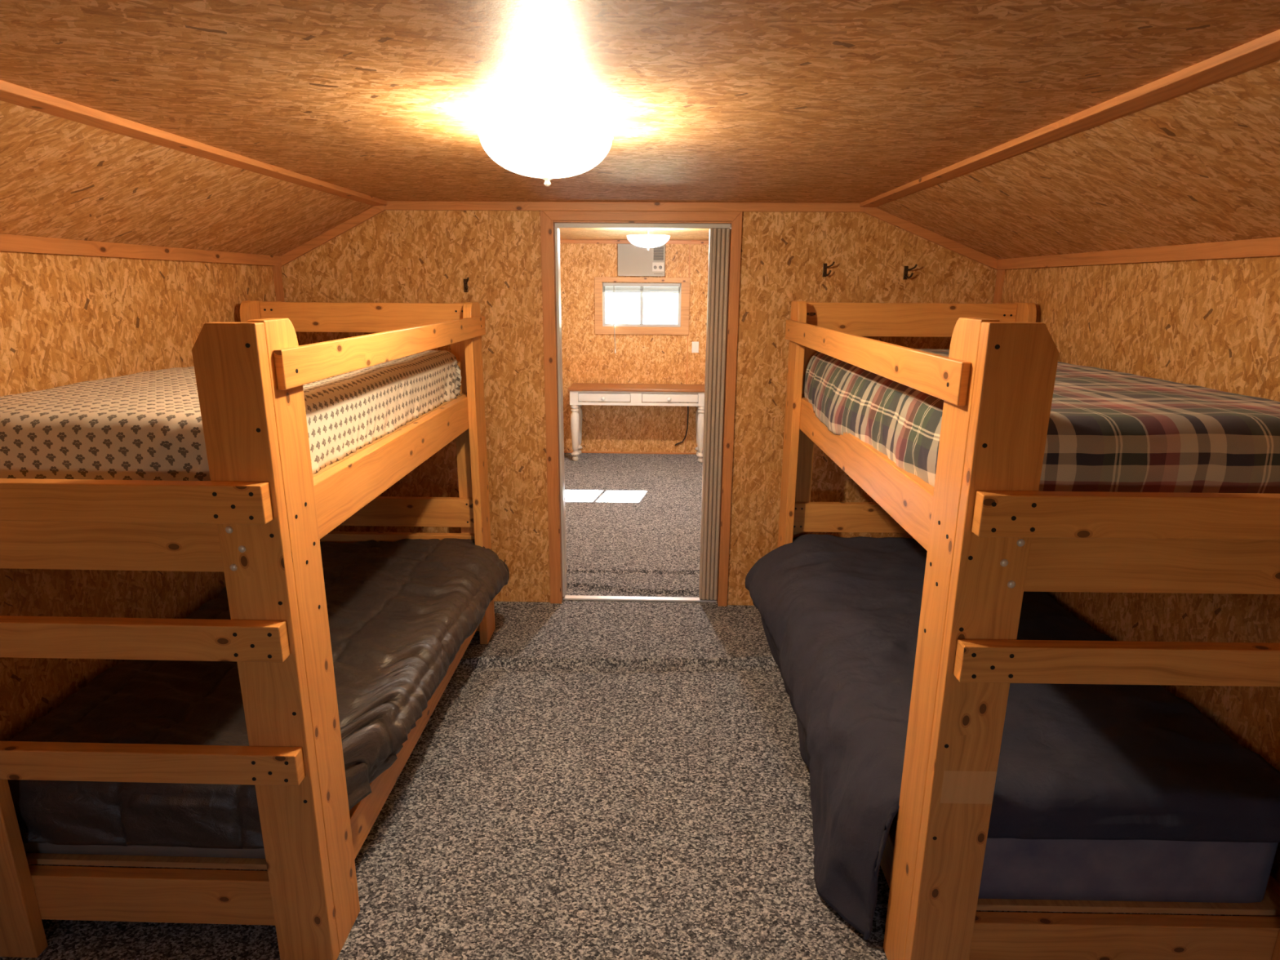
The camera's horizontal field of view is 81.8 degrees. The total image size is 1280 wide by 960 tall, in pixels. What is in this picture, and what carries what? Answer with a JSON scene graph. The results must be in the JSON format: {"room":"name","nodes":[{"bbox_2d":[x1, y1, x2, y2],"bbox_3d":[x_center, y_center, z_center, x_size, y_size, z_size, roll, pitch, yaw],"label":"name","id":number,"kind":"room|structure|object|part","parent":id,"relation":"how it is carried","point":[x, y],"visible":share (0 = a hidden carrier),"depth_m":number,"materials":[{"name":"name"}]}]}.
{"room":"dormitory","nodes":[
{"label":"dormitory","id":0,"kind":"room"},
{"bbox_2d":[0,251,275,741],"bbox_3d":[-1.893,0.037,2.824,0.100,1.900,10.150,1,15,1],"label":"wall","id":1,"kind":"structure","parent":0,"point":[65,319],"depth_m":2.48,"materials":[{"name":"brown wood"}]},
{"bbox_2d":[0,233,281,266],"bbox_3d":[-1.877,-0.307,0.691,0.019,0.048,6.199,1,15,1],"label":"trim","id":2,"kind":"structure","parent":1,"relation":"attached to","point":[8,242],"depth_m":2.59,"materials":[{"name":"brown wood"}]},
{"bbox_2d":[272,266,284,302],"bbox_3d":[-1.809,-0.191,3.895,0.016,1.800,0.056,1,15,1],"label":"trim","id":3,"kind":"structure","parent":1,"relation":"attached to","point":[277,271],"depth_m":3.68,"materials":[{"name":"brown wood"}]},
{"bbox_2d":[0,100,374,256],"bbox_3d":[-1.605,-0.481,0.648,0.560,0.329,6.218,1,15,1],"label":"ceiling","id":4,"kind":"structure","parent":0,"point":[60,178],"depth_m":2.30,"materials":[{"name":"brown wood"}]},
{"bbox_2d":[0,453,1239,959],"bbox_3d":[-0.065,0.970,2.970,3.573,0.046,10.050,1,15,1],"label":"floor","id":5,"kind":"structure","parent":0,"point":[588,780],"depth_m":2.59,"materials":[{"name":"carpet"}]},
{"bbox_2d":[0,300,495,959],"bbox_3d":[-1.271,0.220,2.655,1.050,1.640,2.006,1,15,1],"label":"bunk bed","id":6,"kind":"object","parent":5,"relation":"on","point":[262,517],"visible":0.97,"depth_m":1.75,"materials":[{"name":"brown wood"}]},
{"bbox_3d":[-1.695,0.436,1.818,0.245,1.640,0.178,1,15,1],"label":"corner post","id":7,"kind":"part","parent":6,"relation":"part of","materials":[{"name":"brown wood"}]},
{"bbox_3d":[-1.301,0.138,1.697,0.878,0.132,0.038,1,15,1],"label":"rail","id":8,"kind":"part","parent":6,"relation":"part of","materials":[{"name":"brown wood"}]},
{"bbox_2d":[22,841,265,858],"bbox_3d":[-1.278,0.677,2.793,0.840,0.200,1.770,1,15,1],"label":"mattress","id":9,"kind":"object","parent":6,"relation":"on","point":[32,846],"visible":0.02,"depth_m":1.96,"materials":[{"name":"grey fabric"}]},
{"bbox_2d":[7,537,509,848],"bbox_3d":[-1.201,0.634,2.762,1.119,0.277,1.827,1,15,1],"label":"comforter","id":10,"kind":"object","parent":9,"relation":"on","point":[400,612],"visible":0.62,"depth_m":2.25,"materials":[{"name":"black fabric"}]},
{"bbox_3d":[-1.308,1.093,1.947,0.878,0.140,0.038,1,15,1],"label":"rail","id":11,"kind":"part","parent":6,"relation":"part of","materials":[{"name":"brown wood"}]},
{"bbox_2d":[0,350,461,480],"bbox_3d":[-1.284,-0.277,2.545,0.920,0.210,1.835,1,15,1],"label":"mattress","id":12,"kind":"object","parent":6,"relation":"on","point":[144,425],"visible":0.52,"depth_m":1.83,"materials":[{"name":"fabric"}]},
{"bbox_3d":[-1.703,-0.016,3.546,0.140,1.640,0.178,1,15,1],"label":"corner post","id":13,"kind":"part","parent":6,"relation":"part of","materials":[{"name":"brown wood"}]},
{"bbox_3d":[-0.858,0.447,1.800,0.140,1.640,0.178,1,15,1],"label":"corner post","id":14,"kind":"part","parent":6,"relation":"part of","materials":[{"name":"brown wood"}]},
{"bbox_3d":[-1.253,-0.742,3.377,0.952,0.132,0.038,1,15,1],"label":"headboard","id":15,"kind":"part","parent":6,"relation":"part of","materials":[{"name":"brown wood"}]},
{"bbox_3d":[-0.751,-0.477,2.510,0.019,0.086,1.909,1,15,1],"label":"guard rail","id":16,"kind":"part","parent":6,"relation":"part of","materials":[{"name":"brown wood"}]},
{"bbox_3d":[-0.820,-0.101,2.578,0.038,0.146,1.887,1,15,1],"label":"rail","id":17,"kind":"part","parent":6,"relation":"part of","materials":[{"name":"brown wood"}]},
{"bbox_3d":[-1.260,0.329,3.657,0.952,0.138,0.039,1,15,1],"label":"headboard","id":18,"kind":"part","parent":6,"relation":"part of","materials":[{"name":"brown wood"}]},
{"bbox_3d":[-1.259,0.153,3.611,0.952,0.142,0.039,1,15,1],"label":"headboard","id":19,"kind":"part","parent":6,"relation":"part of","materials":[{"name":"brown wood"}]},
{"bbox_3d":[-0.827,0.850,2.827,0.038,0.140,1.887,1,15,1],"label":"rail","id":20,"kind":"part","parent":6,"relation":"part of","materials":[{"name":"brown wood"}]},
{"bbox_3d":[-0.814,-0.005,3.526,0.140,1.640,0.178,1,15,1],"label":"corner post","id":21,"kind":"part","parent":6,"relation":"part of","materials":[{"name":"brown wood"}]},
{"bbox_2d":[568,382,704,462],"bbox_3d":[-0.015,-0.581,7.519,1.382,0.742,0.433,1,15,1],"label":"desk","id":22,"kind":"object","parent":5,"relation":"on","point":[580,393],"visible":0.9,"depth_m":7.29,"materials":[{"name":"white wood"}]},
{"bbox_3d":[-0.652,-0.474,7.423,0.090,0.575,0.090,1,15,1],"label":"leg","id":23,"kind":"part","parent":22,"relation":"part of","materials":[{"name":"white paint"}]},
{"bbox_3d":[-0.644,-0.551,7.720,0.090,0.575,0.090,1,15,1],"label":"leg","id":24,"kind":"part","parent":22,"relation":"part of","materials":[{"name":"white paint"}]},
{"bbox_3d":[-0.350,-0.813,7.291,0.510,0.077,0.023,1,15,1],"label":"drawer","id":25,"kind":"part","parent":22,"relation":"part of","materials":[{"name":"white paint"}]},
{"bbox_3d":[0.295,-0.805,7.277,0.550,0.077,0.023,1,15,1],"label":"drawer","id":26,"kind":"part","parent":22,"relation":"part of","materials":[{"name":"white paint"}]},
{"bbox_3d":[0.621,-0.535,7.692,0.090,0.575,0.090,1,15,1],"label":"leg","id":27,"kind":"part","parent":22,"relation":"part of","materials":[{"name":"white paint"}]},
{"bbox_3d":[0.614,-0.458,7.395,0.090,0.575,0.090,1,15,1],"label":"leg","id":28,"kind":"part","parent":22,"relation":"part of","materials":[{"name":"white paint"}]},
{"bbox_2d":[562,595,716,602],"bbox_3d":[-0.001,0.671,4.178,0.868,0.012,0.045,1,15,1],"label":"threshold strip","id":29,"kind":"object","parent":5,"relation":"on","point":[566,597],"visible":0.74,"depth_m":4.16,"materials":[{"name":"silver metal"}]},
{"bbox_2d":[777,300,1279,959],"bbox_3d":[1.174,0.251,2.568,1.050,1.656,2.083,1,15,1],"label":"bunk bed","id":30,"kind":"object","parent":5,"relation":"on","point":[988,533],"visible":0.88,"depth_m":1.60,"materials":[{"name":"brown wood"}]},
{"bbox_3d":[0.753,0.007,3.491,0.140,1.656,0.178,1,15,1],"label":"corner post","id":31,"kind":"part","parent":30,"relation":"part of","materials":[{"name":"brown wood"}]},
{"bbox_3d":[1.197,0.182,3.563,0.952,0.142,0.039,1,15,1],"label":"headboard","id":32,"kind":"part","parent":30,"relation":"part of","materials":[{"name":"brown wood"}]},
{"bbox_3d":[0.729,-0.084,2.506,0.038,0.142,1.964,1,15,1],"label":"rail","id":33,"kind":"part","parent":30,"relation":"part of","materials":[{"name":"brown wood"}]},
{"bbox_3d":[0.665,-0.443,2.444,0.019,0.088,1.986,1,15,1],"label":"guard rail","id":34,"kind":"part","parent":30,"relation":"part of","materials":[{"name":"brown wood"}]},
{"bbox_3d":[0.722,0.879,2.757,0.038,0.140,1.964,1,15,1],"label":"rail","id":35,"kind":"part","parent":30,"relation":"part of","materials":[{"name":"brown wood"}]},
{"bbox_3d":[1.203,-0.721,3.327,0.952,0.148,0.038,1,15,1],"label":"headboard","id":36,"kind":"part","parent":30,"relation":"part of","materials":[{"name":"brown wood"}]},
{"bbox_3d":[0.726,0.478,1.690,0.140,1.656,0.178,1,15,1],"label":"corner post","id":37,"kind":"part","parent":30,"relation":"part of","materials":[{"name":"brown wood"}]},
{"bbox_3d":[1.643,0.015,3.480,0.140,1.656,0.178,1,15,1],"label":"corner post","id":38,"kind":"part","parent":30,"relation":"part of","materials":[{"name":"brown wood"}]},
{"bbox_2d":[803,348,1279,493],"bbox_3d":[1.168,-0.236,2.454,0.948,0.265,1.918,1,15,1],"label":"mattress","id":39,"kind":"object","parent":30,"relation":"on","point":[1108,430],"visible":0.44,"depth_m":1.58,"materials":[{"name":"multicoloured fabric"}]},
{"bbox_3d":[1.166,1.142,1.824,0.878,0.140,0.038,1,15,1],"label":"rail","id":40,"kind":"part","parent":30,"relation":"part of","materials":[{"name":"brown wood"}]},
{"bbox_2d":[977,838,1278,902],"bbox_3d":[1.177,0.700,2.699,0.820,0.235,1.840,1,15,1],"label":"mattress","id":41,"kind":"object","parent":30,"relation":"on","point":[1015,868],"visible":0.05,"depth_m":1.81,"materials":[{"name":"grey fabric"}]},
{"bbox_2d":[745,533,1279,940],"bbox_3d":[1.070,0.760,2.705,1.170,0.564,1.895,1,15,1],"label":"comforter","id":42,"kind":"object","parent":41,"relation":"on","point":[840,616],"visible":0.74,"depth_m":2.08,"materials":[{"name":"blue fabric"}]},
{"bbox_3d":[1.173,0.175,1.571,0.878,0.128,0.038,1,15,1],"label":"rail","id":43,"kind":"part","parent":30,"relation":"part of","materials":[{"name":"brown wood"}]},
{"bbox_3d":[1.638,0.888,2.746,0.038,0.140,1.964,1,15,1],"label":"rail","id":44,"kind":"part","parent":30,"relation":"part of","materials":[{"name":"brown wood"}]},
{"bbox_3d":[1.616,0.487,1.679,0.140,1.656,0.178,1,15,1],"label":"corner post","id":45,"kind":"part","parent":30,"relation":"part of","materials":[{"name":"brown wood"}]},
{"bbox_2d":[558,227,709,240],"bbox_3d":[-0.034,-1.927,5.498,2.330,0.060,3.692,1,15,1],"label":"ceiling","id":46,"kind":"structure","parent":0,"point":[566,233],"depth_m":6.42,"materials":[{"name":"brown wood"}]},
{"bbox_2d":[637,228,659,250],"bbox_3d":[0.063,-1.822,5.571,0.328,0.179,0.328,1,15,1],"label":"bulb","id":47,"kind":"object","parent":46,"relation":"attached to","point":[640,237],"visible":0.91,"depth_m":5.56,"materials":[{"name":"white glass"}]},
{"bbox_3d":[0.001,-1.823,5.572,0.043,0.044,0.044,1,15,1],"label":"bulb","id":48,"kind":"part","parent":47,"relation":"part of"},
{"bbox_3d":[0.125,-1.821,5.569,0.043,0.044,0.044,1,15,1],"label":"bulb","id":49,"kind":"part","parent":47,"relation":"part of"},
{"bbox_2d":[560,243,708,453],"bbox_3d":[0.067,-1.405,7.592,3.573,2.300,0.100,1,15,1],"label":"wall","id":50,"kind":"structure","parent":0,"point":[588,357],"depth_m":7.58,"materials":[{"name":"brown wood"}]},
{"bbox_2d":[564,451,696,454],"bbox_3d":[0.059,-0.286,7.829,3.573,0.016,0.010,1,15,1],"label":"trim","id":51,"kind":"structure","parent":50,"relation":"attached to","point":[564,451],"depth_m":7.83,"materials":[{"name":"brown wood"}]},
{"bbox_2d":[560,240,709,244],"bbox_3d":[0.011,-2.346,7.286,2.330,0.035,0.019,1,15,1],"label":"trim","id":52,"kind":"structure","parent":50,"relation":"attached to","point":[598,242],"depth_m":7.28,"materials":[{"name":"brown wood"}]},
{"bbox_2d":[617,244,665,276],"bbox_3d":[0.014,-2.171,7.299,0.470,0.306,0.083,1,15,1],"label":"air conditioner","id":53,"kind":"object","parent":50,"relation":"attached to","point":[633,260],"visible":1,"depth_m":7.28,"materials":[{"name":"beige"}]},
{"bbox_2d":[619,246,651,273],"bbox_3d":[-0.047,-2.170,7.283,0.314,0.251,0.007,1,15,1],"label":"panel","id":54,"kind":"object","parent":53,"relation":"attached to","point":[633,260],"depth_m":7.28,"materials":[{"name":"beige plastic"}]},
{"bbox_3d":[0.180,-2.103,7.295,0.116,0.087,0.007,1,15,1],"label":"control panel","id":55,"kind":"part","parent":53,"relation":"part of","materials":[{"name":"beige plastic"}]},
{"bbox_2d":[594,276,689,334],"bbox_3d":[0.021,-1.758,7.476,0.955,0.561,0.089,1,15,1],"label":"window","id":56,"kind":"structure","parent":50,"relation":"in","point":[683,308],"depth_m":7.46,"materials":[{"name":"brown wood"}]},
{"bbox_2d":[603,283,680,353],"bbox_3d":[0.016,-1.628,7.465,0.770,0.696,0.047,1,15,1],"label":"window blind","id":57,"kind":"object","parent":56,"relation":"attached to","point":[626,287],"visible":1,"depth_m":7.38,"materials":[{"name":"grey plastic"}]},
{"bbox_3d":[-0.257,-1.634,7.454,0.021,0.630,0.008,-2,15,-11],"label":"pull cord","id":58,"kind":"part","parent":57,"relation":"part of","materials":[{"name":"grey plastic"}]},
{"bbox_3d":[0.018,-1.950,7.388,0.770,0.034,0.034,1,15,1],"label":"head rail","id":59,"kind":"part","parent":57,"relation":"part of","materials":[{"name":"grey plastic"}]},
{"bbox_3d":[0.018,-1.883,7.405,0.760,0.012,0.029,1,15,1],"label":"rail","id":60,"kind":"part","parent":57,"relation":"part of","materials":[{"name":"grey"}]},
{"bbox_3d":[0.018,-1.774,7.487,0.790,0.429,0.060,1,15,1],"label":"sash frame","id":61,"kind":"part","parent":56,"relation":"part of","materials":[{"name":"grey plastic"}]},
{"bbox_2d":[675,402,688,445],"bbox_3d":[0.436,-0.608,7.728,0.141,0.506,0.016,-1,15,-4],"label":"power cord","id":62,"kind":"object","parent":50,"relation":"attached to","point":[687,402],"visible":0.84,"depth_m":7.74,"materials":[{"name":"black plastic"}]},
{"bbox_2d":[684,244,690,453],"bbox_3d":[0.485,-1.299,7.556,0.010,2.119,0.004,1,15,1],"label":"trim","id":63,"kind":"structure","parent":50,"relation":"attached to","point":[689,244],"depth_m":7.57,"materials":[{"name":"brown wood"}]},
{"bbox_2d":[691,341,698,352],"bbox_3d":[0.564,-1.353,7.533,0.070,0.112,0.016,1,15,1],"label":"switch plate","id":64,"kind":"object","parent":50,"relation":"attached to","point":[695,344],"visible":1,"depth_m":7.53,"materials":[{"name":"white plastic"}]},
{"bbox_2d":[280,209,996,605],"bbox_3d":[-0.027,-0.381,3.921,3.573,2.179,0.140,1,15,1],"label":"wall","id":65,"kind":"structure","parent":0,"point":[392,256],"depth_m":3.73,"materials":[{"name":"brown wood"}]},
{"bbox_2d":[0,79,386,205],"bbox_3d":[-1.343,-0.565,0.610,0.066,0.024,6.199,1,15,1],"label":"trim","id":66,"kind":"structure","parent":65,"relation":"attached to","point":[11,93],"depth_m":1.96,"materials":[{"name":"brown wood"}]},
{"bbox_2d":[280,205,385,266],"bbox_3d":[-1.529,-1.213,3.659,0.560,0.315,0.019,1,15,1],"label":"trim","id":67,"kind":"structure","parent":65,"relation":"attached to","point":[327,236],"depth_m":3.65,"materials":[{"name":"brown wood"}]},
{"bbox_2d":[463,277,469,292],"bbox_3d":[-0.863,-0.972,3.683,0.018,0.072,0.076,-6,16,-23],"label":"coat hook","id":68,"kind":"object","parent":65,"relation":"attached to","point":[465,281],"visible":1,"depth_m":3.71,"materials":[{"name":"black metal"}]},
{"bbox_3d":[-0.876,-0.977,3.712,0.020,0.065,0.004,1,15,1],"label":"plate","id":69,"kind":"part","parent":68,"relation":"part of","materials":[{"name":"black metal"}]},
{"bbox_2d":[539,210,559,603],"bbox_3d":[-0.466,-0.313,3.868,0.056,2.068,0.019,1,15,1],"label":"trim","id":70,"kind":"structure","parent":65,"relation":"attached to","point":[545,222],"depth_m":3.83,"materials":[{"name":"brown wood"}]},
{"bbox_2d":[551,220,563,603],"bbox_3d":[-0.433,-0.308,3.942,0.006,2.022,0.157,1,15,1],"label":"trim","id":71,"kind":"structure","parent":65,"relation":"attached to","point":[553,223],"depth_m":3.85,"materials":[{"name":"brown wood"}]},
{"bbox_2d":[384,200,864,212],"bbox_3d":[-0.084,-1.329,3.592,2.330,0.041,0.019,1,15,1],"label":"trim","id":72,"kind":"structure","parent":65,"relation":"attached to","point":[391,205],"depth_m":3.58,"materials":[{"name":"brown wood"}]},
{"bbox_2d":[542,210,741,222],"bbox_3d":[0.008,-1.285,3.601,0.968,0.046,0.019,1,15,1],"label":"trim","id":73,"kind":"structure","parent":65,"relation":"attached to","point":[555,215],"depth_m":3.59,"materials":[{"name":"brown wood"}]},
{"bbox_2d":[554,222,730,599],"bbox_3d":[0.006,-0.311,3.939,0.870,1.998,0.109,1,15,1],"label":"door","id":74,"kind":"structure","parent":65,"relation":"in","point":[719,233],"depth_m":3.85,"materials":[{"name":"beige plastic"}]},
{"bbox_3d":[-0.422,-0.308,3.961,0.014,1.976,0.090,1,15,1],"label":"strike post","id":75,"kind":"part","parent":74,"relation":"part of","materials":[{"name":"grey metal"}]},
{"bbox_3d":[0.347,-0.296,3.929,0.012,1.974,0.070,1,15,1],"label":"lead post","id":76,"kind":"part","parent":74,"relation":"part of","materials":[{"name":"beige plastic"}]},
{"bbox_2d":[553,221,731,223],"bbox_3d":[0.013,-1.280,3.685,0.872,0.006,0.140,1,15,1],"label":"trim","id":77,"kind":"structure","parent":65,"relation":"attached to","point":[594,222],"depth_m":3.62,"materials":[{"name":"brown wood"}]},
{"bbox_2d":[716,211,742,606],"bbox_3d":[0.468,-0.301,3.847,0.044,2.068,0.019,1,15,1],"label":"trim","id":78,"kind":"structure","parent":65,"relation":"attached to","point":[737,223],"depth_m":3.81,"materials":[{"name":"brown wood"}]},
{"bbox_2d":[822,261,835,276],"bbox_3d":[0.925,-1.032,3.621,0.018,0.072,0.076,-6,16,-23],"label":"coat hook","id":79,"kind":"object","parent":65,"relation":"attached to","point":[824,265],"visible":1,"depth_m":3.64,"materials":[{"name":"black metal"}]},
{"bbox_3d":[0.912,-1.036,3.651,0.020,0.065,0.004,1,15,1],"label":"plate","id":80,"kind":"part","parent":79,"relation":"part of","materials":[{"name":"black metal"}]},
{"bbox_2d":[902,264,917,279],"bbox_3d":[1.323,-1.018,3.615,0.018,0.072,0.076,-6,16,-23],"label":"coat hook","id":81,"kind":"object","parent":65,"relation":"attached to","point":[905,277],"visible":1,"depth_m":3.64,"materials":[{"name":"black metal"}]},
{"bbox_3d":[1.310,-1.022,3.645,0.020,0.065,0.004,1,15,1],"label":"plate","id":82,"kind":"part","parent":81,"relation":"part of","materials":[{"name":"black metal"}]},
{"bbox_2d":[863,207,997,270],"bbox_3d":[1.421,-1.179,3.593,0.683,0.310,0.019,1,15,1],"label":"trim","id":83,"kind":"structure","parent":65,"relation":"attached to","point":[984,259],"depth_m":3.58,"materials":[{"name":"brown wood"}]},
{"bbox_2d":[859,29,1279,207],"bbox_3d":[1.018,-0.537,0.557,0.074,0.021,6.199,1,15,1],"label":"trim","id":84,"kind":"structure","parent":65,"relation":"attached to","point":[1264,50],"depth_m":1.58,"materials":[{"name":"brown wood"}]},
{"bbox_2d":[0,0,1279,203],"bbox_3d":[-0.160,-0.593,0.582,2.330,0.060,6.218,1,15,1],"label":"ceiling","id":85,"kind":"structure","parent":0,"point":[837,101],"depth_m":1.45,"materials":[{"name":"brown wood"}]},
{"bbox_2d":[512,113,580,186],"bbox_3d":[-0.232,-0.813,1.841,0.332,0.153,0.332,1,15,1],"label":"ceiling lamp","id":86,"kind":"object","parent":85,"relation":"attached to","point":[551,123],"visible":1,"depth_m":1.82,"materials":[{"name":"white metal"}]},
{"bbox_3d":[-0.294,-0.834,1.836,0.043,0.044,0.044,1,15,1],"label":"bulb","id":87,"kind":"part","parent":86,"relation":"part of","materials":[{"name":"white glass"}]},
{"bbox_3d":[-0.232,-0.815,1.840,0.008,0.108,0.008,1,15,1],"label":"stem","id":88,"kind":"part","parent":86,"relation":"part of","materials":[{"name":"white metal"}]},
{"bbox_3d":[-0.170,-0.833,1.834,0.043,0.044,0.044,1,15,1],"label":"bulb","id":89,"kind":"part","parent":86,"relation":"part of","materials":[{"name":"white glass"}]},
{"bbox_2d":[875,59,1279,259],"bbox_3d":[1.345,-0.447,0.582,0.683,0.323,6.218,1,15,1],"label":"ceiling","id":90,"kind":"structure","parent":0,"point":[1202,165],"depth_m":2.03,"materials":[{"name":"brown wood"}]},
{"bbox_2d":[1000,256,1279,915],"bbox_3d":[1.778,0.081,2.742,0.100,1.906,10.150,1,15,1],"label":"wall","id":91,"kind":"structure","parent":0,"point":[1214,324],"depth_m":2.33,"materials":[{"name":"brown wood"}]},
{"bbox_2d":[992,269,1004,303],"bbox_3d":[1.747,-0.148,3.816,0.016,1.804,0.056,1,15,1],"label":"trim","id":92,"kind":"structure","parent":91,"relation":"attached to","point":[1000,273],"depth_m":3.59,"materials":[{"name":"brown wood"}]},
{"bbox_2d":[996,236,1279,269],"bbox_3d":[1.676,-0.267,0.611,0.019,0.048,6.199,1,15,1],"label":"trim","id":93,"kind":"structure","parent":91,"relation":"attached to","point":[1268,246],"depth_m":2.44,"materials":[{"name":"brown wood"}]},
{"label":"outside","id":94,"kind":"structure","parent":0,"visible":0},
{"bbox_2d":[605,300,678,324],"bbox_3d":[1.560,-14.062,62.481,120.000,0.001,111.950,1,15,1],"label":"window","id":95,"kind":"structure","parent":94,"point":[620,311],"depth_m":65.68,"materials":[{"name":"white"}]}
]}

